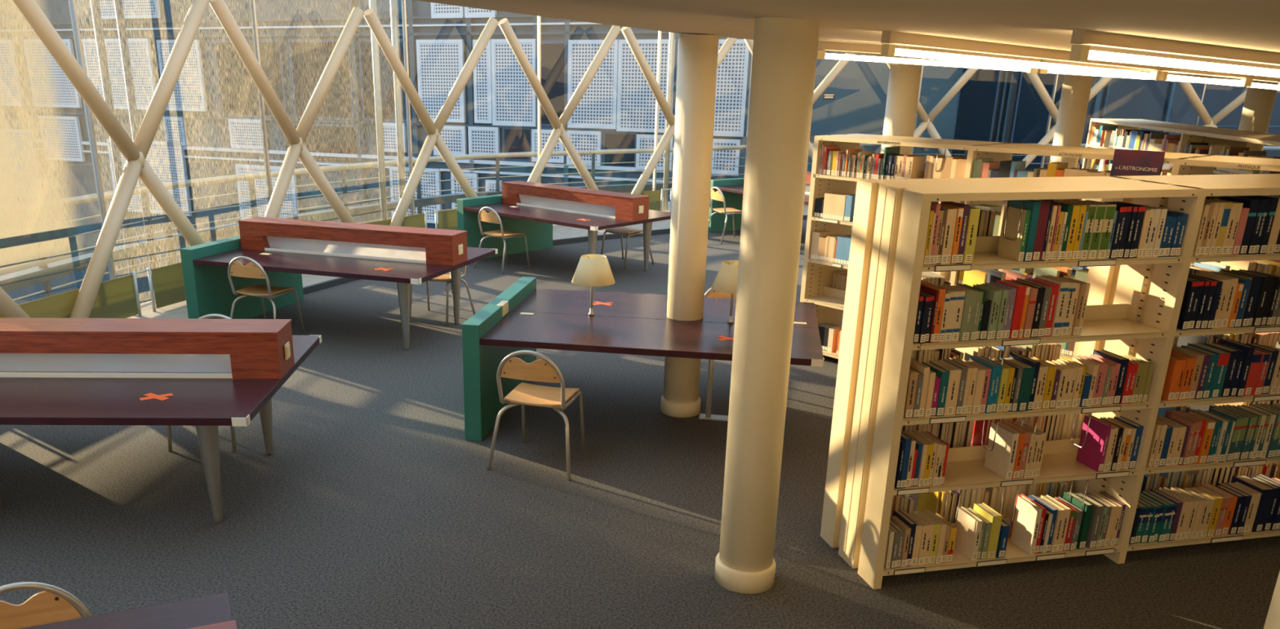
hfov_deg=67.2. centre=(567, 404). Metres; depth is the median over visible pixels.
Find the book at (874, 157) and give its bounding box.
[871,156,875,179]
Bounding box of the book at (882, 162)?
[879,158,883,179]
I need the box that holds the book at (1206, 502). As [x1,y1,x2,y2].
[1182,488,1210,538]
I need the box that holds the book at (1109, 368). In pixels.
[1100,365,1112,405]
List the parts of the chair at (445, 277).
leg, leg, seat, frame, leg, leg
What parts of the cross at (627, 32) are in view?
arm, arm, arm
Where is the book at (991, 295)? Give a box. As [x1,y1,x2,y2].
[973,284,999,340]
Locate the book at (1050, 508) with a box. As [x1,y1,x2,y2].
[1027,494,1057,552]
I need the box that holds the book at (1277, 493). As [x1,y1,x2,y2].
[1250,476,1279,530]
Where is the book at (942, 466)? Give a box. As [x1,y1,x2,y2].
[923,431,946,485]
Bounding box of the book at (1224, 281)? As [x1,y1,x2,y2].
[1191,273,1226,328]
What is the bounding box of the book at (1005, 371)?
[994,361,1009,413]
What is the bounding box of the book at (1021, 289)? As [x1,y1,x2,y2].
[996,279,1026,339]
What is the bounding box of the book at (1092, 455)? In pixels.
[1075,415,1111,471]
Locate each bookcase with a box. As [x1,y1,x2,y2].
[800,133,1279,360]
[820,173,1279,590]
[1066,118,1279,271]
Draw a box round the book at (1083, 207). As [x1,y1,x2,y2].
[1053,200,1086,260]
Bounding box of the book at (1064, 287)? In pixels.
[1035,275,1070,337]
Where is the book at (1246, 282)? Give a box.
[1218,273,1251,328]
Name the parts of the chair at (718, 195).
leg, backrest, leg, frame, seat, leg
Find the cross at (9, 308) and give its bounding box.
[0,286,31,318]
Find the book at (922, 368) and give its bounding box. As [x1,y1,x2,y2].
[910,358,929,417]
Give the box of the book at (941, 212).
[933,209,943,265]
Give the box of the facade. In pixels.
[67,0,269,302]
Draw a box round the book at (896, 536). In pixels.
[888,524,900,568]
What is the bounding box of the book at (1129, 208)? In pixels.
[1106,202,1132,258]
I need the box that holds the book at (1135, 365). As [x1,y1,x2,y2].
[1125,360,1138,404]
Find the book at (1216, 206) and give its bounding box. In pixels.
[1203,200,1219,255]
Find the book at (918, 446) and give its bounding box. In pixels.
[905,433,923,486]
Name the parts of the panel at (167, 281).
post, panel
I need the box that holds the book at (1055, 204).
[1048,201,1059,261]
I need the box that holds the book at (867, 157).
[864,157,868,178]
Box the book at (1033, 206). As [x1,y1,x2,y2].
[1008,200,1040,262]
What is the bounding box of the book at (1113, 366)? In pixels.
[1088,355,1115,405]
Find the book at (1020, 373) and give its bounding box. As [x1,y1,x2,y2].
[999,358,1023,412]
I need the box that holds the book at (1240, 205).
[1211,198,1243,254]
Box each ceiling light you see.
[880,31,1163,79]
[1069,29,1279,77]
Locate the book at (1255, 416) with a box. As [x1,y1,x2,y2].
[1222,404,1257,459]
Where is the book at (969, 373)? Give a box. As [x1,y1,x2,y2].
[951,359,972,414]
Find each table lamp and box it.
[571,253,615,315]
[711,260,738,323]
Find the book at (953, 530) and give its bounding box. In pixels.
[935,513,956,563]
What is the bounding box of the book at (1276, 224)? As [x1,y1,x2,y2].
[1258,195,1279,253]
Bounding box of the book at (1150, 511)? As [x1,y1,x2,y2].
[1137,497,1154,543]
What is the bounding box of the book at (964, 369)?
[942,358,968,415]
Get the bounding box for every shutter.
[47,39,82,107]
[49,115,85,161]
[81,38,155,109]
[98,0,160,18]
[106,138,191,216]
[155,39,207,111]
[163,116,187,146]
[227,118,262,149]
[235,164,298,220]
[382,122,407,152]
[389,165,441,223]
[416,39,466,122]
[431,2,464,18]
[433,125,466,155]
[450,172,478,208]
[464,6,497,17]
[467,126,500,158]
[472,39,492,123]
[484,179,502,191]
[491,38,536,126]
[531,128,564,163]
[566,130,602,166]
[567,39,618,128]
[616,39,675,133]
[635,133,673,170]
[675,44,678,109]
[711,138,741,174]
[713,39,749,137]
[746,54,752,137]
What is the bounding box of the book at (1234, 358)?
[1204,342,1241,397]
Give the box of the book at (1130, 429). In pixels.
[1108,417,1132,470]
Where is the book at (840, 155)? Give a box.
[837,153,845,176]
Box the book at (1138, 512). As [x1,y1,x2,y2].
[1128,506,1141,544]
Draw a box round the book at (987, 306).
[978,298,991,340]
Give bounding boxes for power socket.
[497,300,508,316]
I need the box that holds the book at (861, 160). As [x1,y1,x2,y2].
[858,155,862,177]
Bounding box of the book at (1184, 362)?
[1170,354,1186,400]
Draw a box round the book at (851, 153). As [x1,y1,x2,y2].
[846,151,862,177]
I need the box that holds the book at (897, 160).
[893,155,903,178]
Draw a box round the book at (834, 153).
[830,150,844,175]
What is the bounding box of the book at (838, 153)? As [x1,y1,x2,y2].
[835,151,846,176]
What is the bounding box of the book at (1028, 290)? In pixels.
[1003,279,1030,337]
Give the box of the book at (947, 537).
[933,514,951,563]
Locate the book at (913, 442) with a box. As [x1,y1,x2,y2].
[901,431,915,487]
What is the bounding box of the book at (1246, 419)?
[1216,404,1248,460]
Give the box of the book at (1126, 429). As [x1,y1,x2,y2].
[1100,417,1128,471]
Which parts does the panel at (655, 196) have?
post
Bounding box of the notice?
[822,93,835,99]
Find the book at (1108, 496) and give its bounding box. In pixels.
[1099,493,1125,546]
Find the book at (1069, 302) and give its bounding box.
[1040,275,1076,336]
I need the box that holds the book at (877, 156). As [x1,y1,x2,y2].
[873,154,884,179]
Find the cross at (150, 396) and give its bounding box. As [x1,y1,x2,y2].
[139,392,173,400]
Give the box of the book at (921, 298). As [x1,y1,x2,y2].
[912,294,924,343]
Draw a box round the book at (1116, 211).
[1106,210,1117,258]
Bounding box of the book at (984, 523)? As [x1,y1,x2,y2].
[964,508,985,559]
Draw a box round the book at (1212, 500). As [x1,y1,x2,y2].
[1184,487,1215,537]
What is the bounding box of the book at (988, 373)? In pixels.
[964,360,991,413]
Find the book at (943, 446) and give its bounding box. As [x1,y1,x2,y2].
[920,431,944,485]
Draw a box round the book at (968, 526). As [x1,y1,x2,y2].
[954,506,982,560]
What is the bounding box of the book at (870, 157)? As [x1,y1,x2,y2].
[866,155,871,179]
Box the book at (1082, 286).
[1057,276,1086,336]
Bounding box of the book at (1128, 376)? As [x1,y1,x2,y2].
[1120,364,1133,404]
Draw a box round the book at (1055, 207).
[1044,204,1057,261]
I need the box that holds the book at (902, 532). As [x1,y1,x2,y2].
[889,519,905,568]
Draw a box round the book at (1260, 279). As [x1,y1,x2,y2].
[1230,270,1263,326]
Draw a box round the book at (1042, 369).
[1031,365,1044,410]
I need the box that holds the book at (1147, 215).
[1136,209,1151,257]
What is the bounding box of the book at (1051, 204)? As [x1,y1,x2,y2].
[1040,203,1053,261]
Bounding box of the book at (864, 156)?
[860,154,871,178]
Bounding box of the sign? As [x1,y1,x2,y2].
[1110,148,1165,176]
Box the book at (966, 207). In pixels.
[940,201,970,263]
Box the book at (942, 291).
[920,280,946,342]
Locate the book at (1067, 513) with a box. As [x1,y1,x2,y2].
[1040,494,1071,551]
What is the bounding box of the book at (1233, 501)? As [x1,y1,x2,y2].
[1199,483,1237,535]
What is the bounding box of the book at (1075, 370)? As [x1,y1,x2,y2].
[1053,360,1077,408]
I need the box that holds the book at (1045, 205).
[1031,200,1050,261]
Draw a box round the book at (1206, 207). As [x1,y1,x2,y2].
[1192,204,1209,256]
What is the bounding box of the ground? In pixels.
[12,298,30,304]
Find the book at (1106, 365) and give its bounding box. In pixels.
[1082,355,1108,405]
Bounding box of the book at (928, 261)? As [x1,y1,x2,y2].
[927,213,935,265]
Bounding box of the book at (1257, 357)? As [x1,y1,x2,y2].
[1243,351,1262,395]
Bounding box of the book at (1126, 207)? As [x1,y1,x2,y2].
[1101,201,1128,258]
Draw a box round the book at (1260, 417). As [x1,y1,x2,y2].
[1232,404,1262,459]
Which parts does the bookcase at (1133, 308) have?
shelf, shelf, shelf, shelf, shelf, panel, shelf, shelf, shelf, shelf, shelf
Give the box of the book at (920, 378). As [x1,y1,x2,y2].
[909,367,924,418]
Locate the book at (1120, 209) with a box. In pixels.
[1108,205,1124,258]
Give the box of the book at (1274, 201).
[1248,195,1279,253]
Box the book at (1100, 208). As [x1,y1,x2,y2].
[1070,200,1106,259]
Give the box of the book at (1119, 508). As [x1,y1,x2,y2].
[1095,493,1122,546]
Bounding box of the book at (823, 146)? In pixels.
[819,144,837,174]
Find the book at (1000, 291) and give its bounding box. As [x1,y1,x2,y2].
[976,284,1001,339]
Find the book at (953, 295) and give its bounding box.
[937,284,958,342]
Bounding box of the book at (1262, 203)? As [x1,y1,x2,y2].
[1227,195,1266,254]
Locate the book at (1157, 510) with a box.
[1138,495,1161,543]
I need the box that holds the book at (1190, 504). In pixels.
[1159,487,1193,539]
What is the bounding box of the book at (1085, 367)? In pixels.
[1059,357,1086,406]
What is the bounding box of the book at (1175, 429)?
[1155,417,1178,466]
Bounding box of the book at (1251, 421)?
[1221,405,1254,460]
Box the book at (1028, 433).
[1001,420,1030,478]
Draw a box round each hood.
[0,317,294,379]
[188,620,236,628]
[237,216,467,266]
[501,180,649,221]
[804,172,857,194]
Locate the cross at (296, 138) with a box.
[208,0,364,223]
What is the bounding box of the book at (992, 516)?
[973,502,1002,559]
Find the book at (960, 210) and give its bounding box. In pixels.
[941,203,964,264]
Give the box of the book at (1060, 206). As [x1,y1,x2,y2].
[1049,205,1061,260]
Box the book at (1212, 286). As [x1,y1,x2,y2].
[1190,274,1217,329]
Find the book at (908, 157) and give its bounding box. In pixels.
[903,155,918,178]
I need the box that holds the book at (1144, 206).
[1112,200,1146,257]
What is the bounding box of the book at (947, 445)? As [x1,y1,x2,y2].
[925,431,949,484]
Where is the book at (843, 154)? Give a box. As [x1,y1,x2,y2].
[841,154,844,176]
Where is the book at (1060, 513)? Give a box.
[1037,497,1065,552]
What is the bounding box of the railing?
[0,0,1279,301]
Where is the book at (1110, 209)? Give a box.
[1077,200,1116,259]
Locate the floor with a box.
[0,219,1279,628]
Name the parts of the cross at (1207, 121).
arm, arm, arm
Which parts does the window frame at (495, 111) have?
pane, pane, pane, mullion post, pane, mullion post, mullion post, pane, mullion post, pane, mullion post, pane, mullion post, mullion post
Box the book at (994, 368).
[968,355,997,413]
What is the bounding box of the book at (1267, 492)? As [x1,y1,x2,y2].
[1231,475,1275,533]
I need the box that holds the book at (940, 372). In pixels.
[922,361,950,416]
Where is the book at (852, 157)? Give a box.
[849,154,857,177]
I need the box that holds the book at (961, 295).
[939,284,965,342]
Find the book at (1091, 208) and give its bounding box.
[1065,200,1096,259]
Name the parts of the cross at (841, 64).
arm, arm, arm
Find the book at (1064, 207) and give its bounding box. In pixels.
[1045,200,1073,260]
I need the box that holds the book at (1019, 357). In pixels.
[1008,351,1040,410]
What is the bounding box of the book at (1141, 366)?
[1120,355,1145,403]
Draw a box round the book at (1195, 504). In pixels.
[1170,489,1198,539]
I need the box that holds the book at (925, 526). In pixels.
[906,512,928,566]
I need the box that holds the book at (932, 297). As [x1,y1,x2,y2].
[920,290,934,342]
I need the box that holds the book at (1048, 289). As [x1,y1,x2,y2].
[1017,279,1052,337]
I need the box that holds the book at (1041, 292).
[1013,280,1045,337]
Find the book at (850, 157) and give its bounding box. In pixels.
[847,155,852,177]
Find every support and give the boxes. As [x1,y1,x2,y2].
[935,148,946,171]
[943,489,961,527]
[981,419,999,451]
[988,346,1005,365]
[1000,485,1019,525]
[1003,200,1024,240]
[1021,416,1038,433]
[1067,479,1088,511]
[1071,413,1091,448]
[1077,158,1087,169]
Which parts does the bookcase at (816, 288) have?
shelf, shelf, shelf, shelf, shelf, panel, shelf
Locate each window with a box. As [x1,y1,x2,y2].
[249,0,351,219]
[401,0,414,215]
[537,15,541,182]
[652,31,661,190]
[911,64,923,154]
[951,67,1279,170]
[1040,73,1058,168]
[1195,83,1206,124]
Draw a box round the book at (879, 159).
[876,158,881,179]
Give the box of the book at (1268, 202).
[1243,195,1271,253]
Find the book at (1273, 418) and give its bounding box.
[1245,404,1276,457]
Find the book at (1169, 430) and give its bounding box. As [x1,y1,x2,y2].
[1158,426,1173,466]
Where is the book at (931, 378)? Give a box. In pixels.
[923,370,936,417]
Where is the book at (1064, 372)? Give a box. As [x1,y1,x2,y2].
[1045,360,1067,408]
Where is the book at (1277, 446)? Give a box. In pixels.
[1255,403,1279,457]
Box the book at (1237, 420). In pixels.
[1208,407,1241,462]
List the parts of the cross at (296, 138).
arm, arm, arm, arm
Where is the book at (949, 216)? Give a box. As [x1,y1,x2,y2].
[940,206,954,264]
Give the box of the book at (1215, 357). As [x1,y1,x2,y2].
[1181,345,1219,399]
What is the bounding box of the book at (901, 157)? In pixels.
[897,155,903,178]
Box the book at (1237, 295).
[1226,282,1244,328]
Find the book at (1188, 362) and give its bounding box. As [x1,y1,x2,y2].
[1170,351,1192,400]
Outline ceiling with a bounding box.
[417,0,1279,84]
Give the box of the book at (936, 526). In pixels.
[917,511,940,564]
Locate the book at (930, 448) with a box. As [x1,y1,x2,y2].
[908,431,933,487]
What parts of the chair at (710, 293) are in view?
frame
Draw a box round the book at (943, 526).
[920,509,946,564]
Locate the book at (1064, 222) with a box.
[1055,211,1067,260]
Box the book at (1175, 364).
[1160,356,1182,400]
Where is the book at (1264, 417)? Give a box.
[1235,405,1266,459]
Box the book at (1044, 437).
[1023,422,1046,476]
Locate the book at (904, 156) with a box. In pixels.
[901,154,919,178]
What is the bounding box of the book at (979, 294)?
[956,284,981,341]
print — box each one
[857,151,861,172]
[908,456,911,471]
[909,380,914,404]
[917,296,924,324]
[925,297,930,301]
[927,296,934,327]
[933,215,937,244]
[937,220,941,245]
[937,307,940,324]
[937,462,941,477]
[940,298,949,333]
[941,386,945,402]
[945,225,949,248]
[945,297,957,333]
[947,541,953,555]
[951,381,955,399]
[952,296,964,332]
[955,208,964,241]
[960,381,964,400]
[961,216,967,246]
[967,306,971,321]
[969,225,973,245]
[982,376,987,397]
[1000,298,1005,323]
[1004,305,1008,324]
[1010,440,1016,463]
[1016,379,1020,399]
[1017,449,1022,466]
[1019,210,1031,252]
[1022,444,1028,461]
[1025,288,1030,295]
[1035,303,1039,321]
[1038,518,1043,538]
[1039,440,1044,462]
[1040,374,1045,395]
[1043,301,1048,319]
[1048,295,1054,319]
[1053,288,1068,328]
[1059,376,1065,397]
[1062,288,1075,327]
[1062,518,1066,538]
[1067,511,1076,537]
[1070,218,1075,243]
[1077,213,1083,240]
[1077,296,1083,319]
[1081,206,1096,249]
[1089,206,1106,249]
[1094,515,1099,534]
[1096,373,1101,393]
[1098,206,1115,249]
[1099,514,1105,536]
[1115,207,1124,243]
[1119,207,1127,239]
[1119,367,1124,387]
[1124,429,1132,455]
[1128,207,1137,241]
[1133,207,1142,239]
[1133,436,1138,456]
[1137,509,1147,531]
[1146,217,1151,243]
[1146,508,1154,530]
[1152,508,1160,532]
[1157,507,1164,522]
[1158,218,1164,238]
[1163,506,1171,528]
[1168,506,1176,528]
[1173,222,1179,244]
[1178,225,1184,244]
[1188,282,1198,311]
[1188,431,1194,449]
[1189,509,1195,528]
[1192,431,1199,451]
[1193,281,1204,311]
[1200,217,1205,239]
[1200,281,1209,313]
[1200,365,1206,386]
[1204,222,1209,239]
[1204,422,1215,449]
[1207,281,1217,310]
[1208,219,1213,239]
[1208,363,1213,382]
[1214,222,1219,238]
[1217,353,1230,383]
[1220,208,1231,226]
[1220,507,1227,522]
[1226,287,1233,311]
[1227,220,1232,238]
[1230,360,1235,379]
[1231,418,1241,442]
[1234,284,1244,313]
[1235,417,1245,447]
[1240,290,1246,307]
[1240,417,1248,440]
[1244,417,1254,445]
[1248,213,1256,216]
[1248,417,1257,443]
[1251,354,1262,363]
[1253,417,1262,440]
[1255,213,1263,233]
[1256,426,1262,444]
[1258,212,1267,235]
[1260,416,1271,443]
[1261,354,1270,379]
[1266,422,1272,442]
[1267,212,1275,231]
[1267,361,1273,379]
[1271,289,1277,310]
[1272,415,1279,439]
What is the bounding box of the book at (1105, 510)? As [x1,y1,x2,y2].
[1085,495,1107,547]
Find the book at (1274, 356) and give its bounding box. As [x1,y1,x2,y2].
[1245,342,1279,394]
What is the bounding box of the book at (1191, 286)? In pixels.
[1176,279,1198,330]
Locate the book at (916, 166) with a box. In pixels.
[906,155,925,178]
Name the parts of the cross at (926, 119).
arm, arm, arm, arm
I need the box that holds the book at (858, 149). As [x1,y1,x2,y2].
[844,148,862,177]
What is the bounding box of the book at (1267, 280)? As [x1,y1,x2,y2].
[1231,269,1273,326]
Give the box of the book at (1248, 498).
[1217,482,1252,534]
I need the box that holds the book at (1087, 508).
[1062,491,1093,549]
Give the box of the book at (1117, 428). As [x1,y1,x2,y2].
[1092,416,1119,471]
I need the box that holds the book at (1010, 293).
[986,282,1013,339]
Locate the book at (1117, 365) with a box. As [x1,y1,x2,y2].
[1090,354,1120,404]
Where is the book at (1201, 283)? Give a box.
[1187,276,1204,329]
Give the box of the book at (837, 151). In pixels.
[835,151,846,175]
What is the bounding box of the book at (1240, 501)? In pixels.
[1214,484,1245,535]
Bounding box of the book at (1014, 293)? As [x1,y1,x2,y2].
[991,281,1017,338]
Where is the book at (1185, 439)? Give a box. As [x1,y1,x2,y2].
[1162,416,1190,465]
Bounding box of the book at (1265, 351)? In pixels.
[1244,343,1272,394]
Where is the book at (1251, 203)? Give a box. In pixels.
[1221,195,1259,254]
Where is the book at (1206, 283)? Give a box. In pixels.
[1187,275,1210,329]
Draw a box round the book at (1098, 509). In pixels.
[1075,492,1104,549]
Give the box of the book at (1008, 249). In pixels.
[997,206,1031,262]
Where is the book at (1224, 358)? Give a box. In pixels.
[1186,342,1231,398]
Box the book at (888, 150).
[880,146,900,179]
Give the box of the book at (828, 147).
[822,146,839,174]
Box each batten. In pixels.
[817,40,1041,73]
[1037,58,1255,87]
[1159,66,1279,90]
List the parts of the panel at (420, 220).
post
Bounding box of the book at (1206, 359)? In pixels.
[1183,346,1211,399]
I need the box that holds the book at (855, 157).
[851,155,857,177]
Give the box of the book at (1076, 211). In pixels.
[1050,200,1080,260]
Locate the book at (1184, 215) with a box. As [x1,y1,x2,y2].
[1166,210,1188,257]
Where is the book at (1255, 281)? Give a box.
[1222,270,1259,327]
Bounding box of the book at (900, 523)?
[889,515,911,568]
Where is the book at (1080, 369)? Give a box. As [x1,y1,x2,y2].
[1057,359,1084,408]
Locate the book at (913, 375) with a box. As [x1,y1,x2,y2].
[903,368,918,418]
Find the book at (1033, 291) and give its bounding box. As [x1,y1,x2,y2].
[1015,281,1038,338]
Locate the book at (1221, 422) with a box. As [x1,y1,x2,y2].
[1196,411,1223,462]
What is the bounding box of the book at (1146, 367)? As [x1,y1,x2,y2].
[1123,355,1149,403]
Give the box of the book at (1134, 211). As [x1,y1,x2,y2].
[1104,201,1137,258]
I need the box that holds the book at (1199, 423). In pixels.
[1164,408,1202,464]
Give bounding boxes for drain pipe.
[89,0,141,303]
[113,0,157,299]
[368,0,387,220]
[390,0,406,216]
[662,31,675,210]
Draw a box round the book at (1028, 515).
[1010,496,1042,555]
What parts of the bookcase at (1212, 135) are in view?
shelf, shelf, panel, shelf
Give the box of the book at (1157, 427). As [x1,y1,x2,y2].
[1146,422,1161,467]
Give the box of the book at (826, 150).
[823,148,839,174]
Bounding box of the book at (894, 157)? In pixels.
[889,154,906,179]
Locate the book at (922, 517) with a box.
[911,511,933,564]
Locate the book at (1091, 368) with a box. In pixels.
[1071,356,1098,406]
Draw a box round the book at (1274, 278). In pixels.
[1246,270,1276,325]
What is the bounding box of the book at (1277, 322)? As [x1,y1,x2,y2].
[1274,303,1279,325]
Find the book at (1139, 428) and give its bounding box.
[1113,416,1143,469]
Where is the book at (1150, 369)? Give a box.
[1124,355,1154,403]
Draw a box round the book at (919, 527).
[895,509,922,566]
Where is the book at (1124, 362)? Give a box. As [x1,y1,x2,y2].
[1093,349,1129,404]
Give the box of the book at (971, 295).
[947,284,977,342]
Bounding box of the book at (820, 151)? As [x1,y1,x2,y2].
[817,148,822,173]
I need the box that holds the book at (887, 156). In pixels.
[884,154,902,179]
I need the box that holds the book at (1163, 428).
[1151,420,1167,467]
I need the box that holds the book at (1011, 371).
[991,358,1015,412]
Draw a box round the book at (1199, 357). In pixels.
[1171,345,1204,399]
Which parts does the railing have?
post, post, post, post, post, post, post, walkway railing, handrail, post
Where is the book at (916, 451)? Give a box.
[910,448,917,487]
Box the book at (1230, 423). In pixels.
[1200,410,1233,462]
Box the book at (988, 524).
[964,507,991,559]
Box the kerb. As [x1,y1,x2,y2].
[302,214,807,294]
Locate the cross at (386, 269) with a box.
[374,266,393,271]
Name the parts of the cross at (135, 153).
arm, arm, arm, arm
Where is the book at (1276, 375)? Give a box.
[1268,351,1279,394]
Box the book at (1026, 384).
[1000,356,1035,411]
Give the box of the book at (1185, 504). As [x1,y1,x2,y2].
[1160,488,1189,541]
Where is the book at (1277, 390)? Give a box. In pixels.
[1262,344,1279,394]
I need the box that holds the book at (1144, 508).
[1133,501,1148,543]
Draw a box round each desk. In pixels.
[0,317,321,524]
[21,592,236,628]
[179,216,497,350]
[456,180,671,271]
[707,172,857,232]
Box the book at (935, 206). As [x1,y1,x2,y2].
[928,201,941,265]
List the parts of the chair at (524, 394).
leg, leg, backrest, frame, seat, leg, leg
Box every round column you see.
[660,34,719,417]
[714,17,820,594]
[880,57,923,155]
[1049,74,1093,168]
[1238,84,1278,151]
[1263,571,1279,628]
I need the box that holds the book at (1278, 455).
[1261,403,1279,457]
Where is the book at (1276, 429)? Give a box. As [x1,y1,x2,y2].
[1248,403,1279,458]
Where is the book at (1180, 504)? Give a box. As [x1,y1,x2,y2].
[1150,488,1182,541]
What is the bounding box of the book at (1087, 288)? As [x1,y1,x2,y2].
[1066,276,1090,335]
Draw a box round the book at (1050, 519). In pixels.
[1041,510,1053,553]
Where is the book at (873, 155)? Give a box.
[869,153,884,179]
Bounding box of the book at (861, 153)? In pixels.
[857,151,875,177]
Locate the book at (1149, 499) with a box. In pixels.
[1139,492,1164,542]
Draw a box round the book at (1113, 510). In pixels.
[1088,492,1117,546]
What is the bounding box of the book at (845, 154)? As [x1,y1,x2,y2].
[842,154,845,176]
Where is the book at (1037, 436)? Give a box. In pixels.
[1016,422,1039,478]
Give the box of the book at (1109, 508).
[1083,493,1111,546]
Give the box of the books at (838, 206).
[809,125,1279,524]
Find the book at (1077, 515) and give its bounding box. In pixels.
[1053,497,1080,551]
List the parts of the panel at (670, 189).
post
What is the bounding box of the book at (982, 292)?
[955,283,983,340]
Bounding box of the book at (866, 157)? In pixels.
[863,155,869,178]
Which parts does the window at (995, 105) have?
pane, mullion post, mullion post, pane, mullion post, mullion post, mullion post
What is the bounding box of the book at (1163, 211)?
[1137,204,1167,257]
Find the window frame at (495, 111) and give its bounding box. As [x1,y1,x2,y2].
[0,0,963,303]
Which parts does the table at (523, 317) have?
panel, foot plate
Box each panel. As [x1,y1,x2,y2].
[0,271,142,318]
[135,262,186,311]
[365,211,426,227]
[426,208,457,230]
[624,188,662,211]
[662,187,671,212]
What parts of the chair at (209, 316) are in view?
leg, frame, leg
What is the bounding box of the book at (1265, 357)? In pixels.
[1253,349,1270,395]
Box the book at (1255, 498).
[1225,481,1261,533]
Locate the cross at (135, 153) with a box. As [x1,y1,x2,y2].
[13,0,209,318]
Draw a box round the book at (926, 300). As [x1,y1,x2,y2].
[918,292,930,343]
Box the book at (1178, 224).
[1166,213,1182,257]
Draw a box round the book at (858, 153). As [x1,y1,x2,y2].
[855,152,859,177]
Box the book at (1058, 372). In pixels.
[1048,369,1061,408]
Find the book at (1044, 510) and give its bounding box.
[1008,493,1046,553]
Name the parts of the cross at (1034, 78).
arm, arm, arm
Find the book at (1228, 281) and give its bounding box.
[1195,272,1230,328]
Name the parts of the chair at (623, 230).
leg, leg, seat, frame, leg, leg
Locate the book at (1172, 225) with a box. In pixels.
[1163,215,1177,257]
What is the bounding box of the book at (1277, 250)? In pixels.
[1273,229,1279,253]
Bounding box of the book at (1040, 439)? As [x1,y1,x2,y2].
[1014,421,1043,478]
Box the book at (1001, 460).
[984,422,1019,479]
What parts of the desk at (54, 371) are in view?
leg, leg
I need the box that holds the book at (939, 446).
[921,432,942,486]
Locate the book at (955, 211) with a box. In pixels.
[940,204,957,264]
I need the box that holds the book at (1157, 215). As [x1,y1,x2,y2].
[1145,206,1160,257]
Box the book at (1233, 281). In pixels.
[1201,271,1239,328]
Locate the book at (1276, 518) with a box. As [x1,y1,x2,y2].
[1253,475,1279,531]
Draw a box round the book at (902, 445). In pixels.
[894,439,905,488]
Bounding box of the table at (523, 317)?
[462,276,824,441]
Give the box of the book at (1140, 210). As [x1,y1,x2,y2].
[1111,201,1143,258]
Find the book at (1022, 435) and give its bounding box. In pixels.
[998,421,1026,479]
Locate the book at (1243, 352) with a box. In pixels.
[1216,342,1246,396]
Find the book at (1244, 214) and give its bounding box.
[1231,207,1249,254]
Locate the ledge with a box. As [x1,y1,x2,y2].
[128,204,808,319]
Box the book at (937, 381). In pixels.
[929,375,941,416]
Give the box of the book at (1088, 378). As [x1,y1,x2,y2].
[1079,373,1092,407]
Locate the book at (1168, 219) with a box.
[1157,215,1172,257]
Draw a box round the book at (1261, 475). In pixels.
[1255,474,1279,530]
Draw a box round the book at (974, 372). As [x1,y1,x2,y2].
[949,357,977,414]
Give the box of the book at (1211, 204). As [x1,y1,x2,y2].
[1198,200,1215,256]
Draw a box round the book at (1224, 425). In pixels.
[1195,410,1228,462]
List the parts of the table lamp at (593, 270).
stem, lamp shade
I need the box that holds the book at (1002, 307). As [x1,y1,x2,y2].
[982,283,1008,339]
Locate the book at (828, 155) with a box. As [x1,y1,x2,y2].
[825,155,828,174]
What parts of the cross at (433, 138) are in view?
arm, arm, arm, arm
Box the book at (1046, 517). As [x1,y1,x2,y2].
[1038,512,1048,553]
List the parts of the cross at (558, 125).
arm, arm, arm, arm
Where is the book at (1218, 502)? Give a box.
[1192,486,1222,537]
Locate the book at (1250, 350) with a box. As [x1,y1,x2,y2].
[1219,338,1254,396]
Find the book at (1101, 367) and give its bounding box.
[1072,355,1105,406]
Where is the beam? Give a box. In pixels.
[0,182,672,292]
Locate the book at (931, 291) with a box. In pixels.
[920,284,939,343]
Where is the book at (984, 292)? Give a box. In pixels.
[962,284,986,340]
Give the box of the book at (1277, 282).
[1265,277,1279,325]
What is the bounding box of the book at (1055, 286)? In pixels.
[1027,277,1059,337]
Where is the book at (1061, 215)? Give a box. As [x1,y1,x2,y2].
[1052,211,1063,260]
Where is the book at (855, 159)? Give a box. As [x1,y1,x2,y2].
[853,159,857,177]
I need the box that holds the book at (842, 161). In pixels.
[840,154,843,176]
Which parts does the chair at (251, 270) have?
leg, backrest, frame, leg, seat, leg, leg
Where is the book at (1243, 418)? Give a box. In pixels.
[1208,404,1245,460]
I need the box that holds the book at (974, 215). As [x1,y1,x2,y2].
[962,206,980,263]
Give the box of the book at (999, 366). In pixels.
[975,355,1002,413]
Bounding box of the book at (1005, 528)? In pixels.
[995,520,1009,558]
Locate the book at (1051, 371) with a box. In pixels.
[1031,356,1057,408]
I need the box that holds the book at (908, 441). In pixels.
[899,432,911,488]
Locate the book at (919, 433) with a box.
[912,431,937,485]
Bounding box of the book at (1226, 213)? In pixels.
[1204,198,1232,255]
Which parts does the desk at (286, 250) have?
panel, leg, leg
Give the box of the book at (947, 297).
[938,291,950,342]
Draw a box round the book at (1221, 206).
[1204,199,1225,255]
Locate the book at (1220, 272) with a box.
[1218,271,1252,327]
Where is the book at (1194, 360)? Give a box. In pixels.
[1171,350,1196,399]
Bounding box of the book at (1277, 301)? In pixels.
[1251,270,1279,325]
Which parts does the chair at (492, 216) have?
leg, backrest, frame, seat, leg, leg, leg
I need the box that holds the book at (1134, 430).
[1107,417,1136,469]
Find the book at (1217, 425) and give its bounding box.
[1185,409,1220,463]
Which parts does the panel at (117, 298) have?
post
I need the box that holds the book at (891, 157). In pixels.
[886,154,901,179]
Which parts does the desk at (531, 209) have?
panel, leg, leg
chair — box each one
[0,500,3,511]
[0,582,91,628]
[167,314,236,452]
[227,256,305,333]
[409,266,475,326]
[473,206,529,274]
[486,350,585,480]
[600,226,654,269]
[704,287,736,302]
[708,186,742,244]
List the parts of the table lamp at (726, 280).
lamp shade, stem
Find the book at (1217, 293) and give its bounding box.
[1195,275,1222,328]
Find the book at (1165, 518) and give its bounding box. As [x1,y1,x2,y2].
[1140,490,1171,542]
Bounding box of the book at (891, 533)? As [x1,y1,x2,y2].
[884,528,894,568]

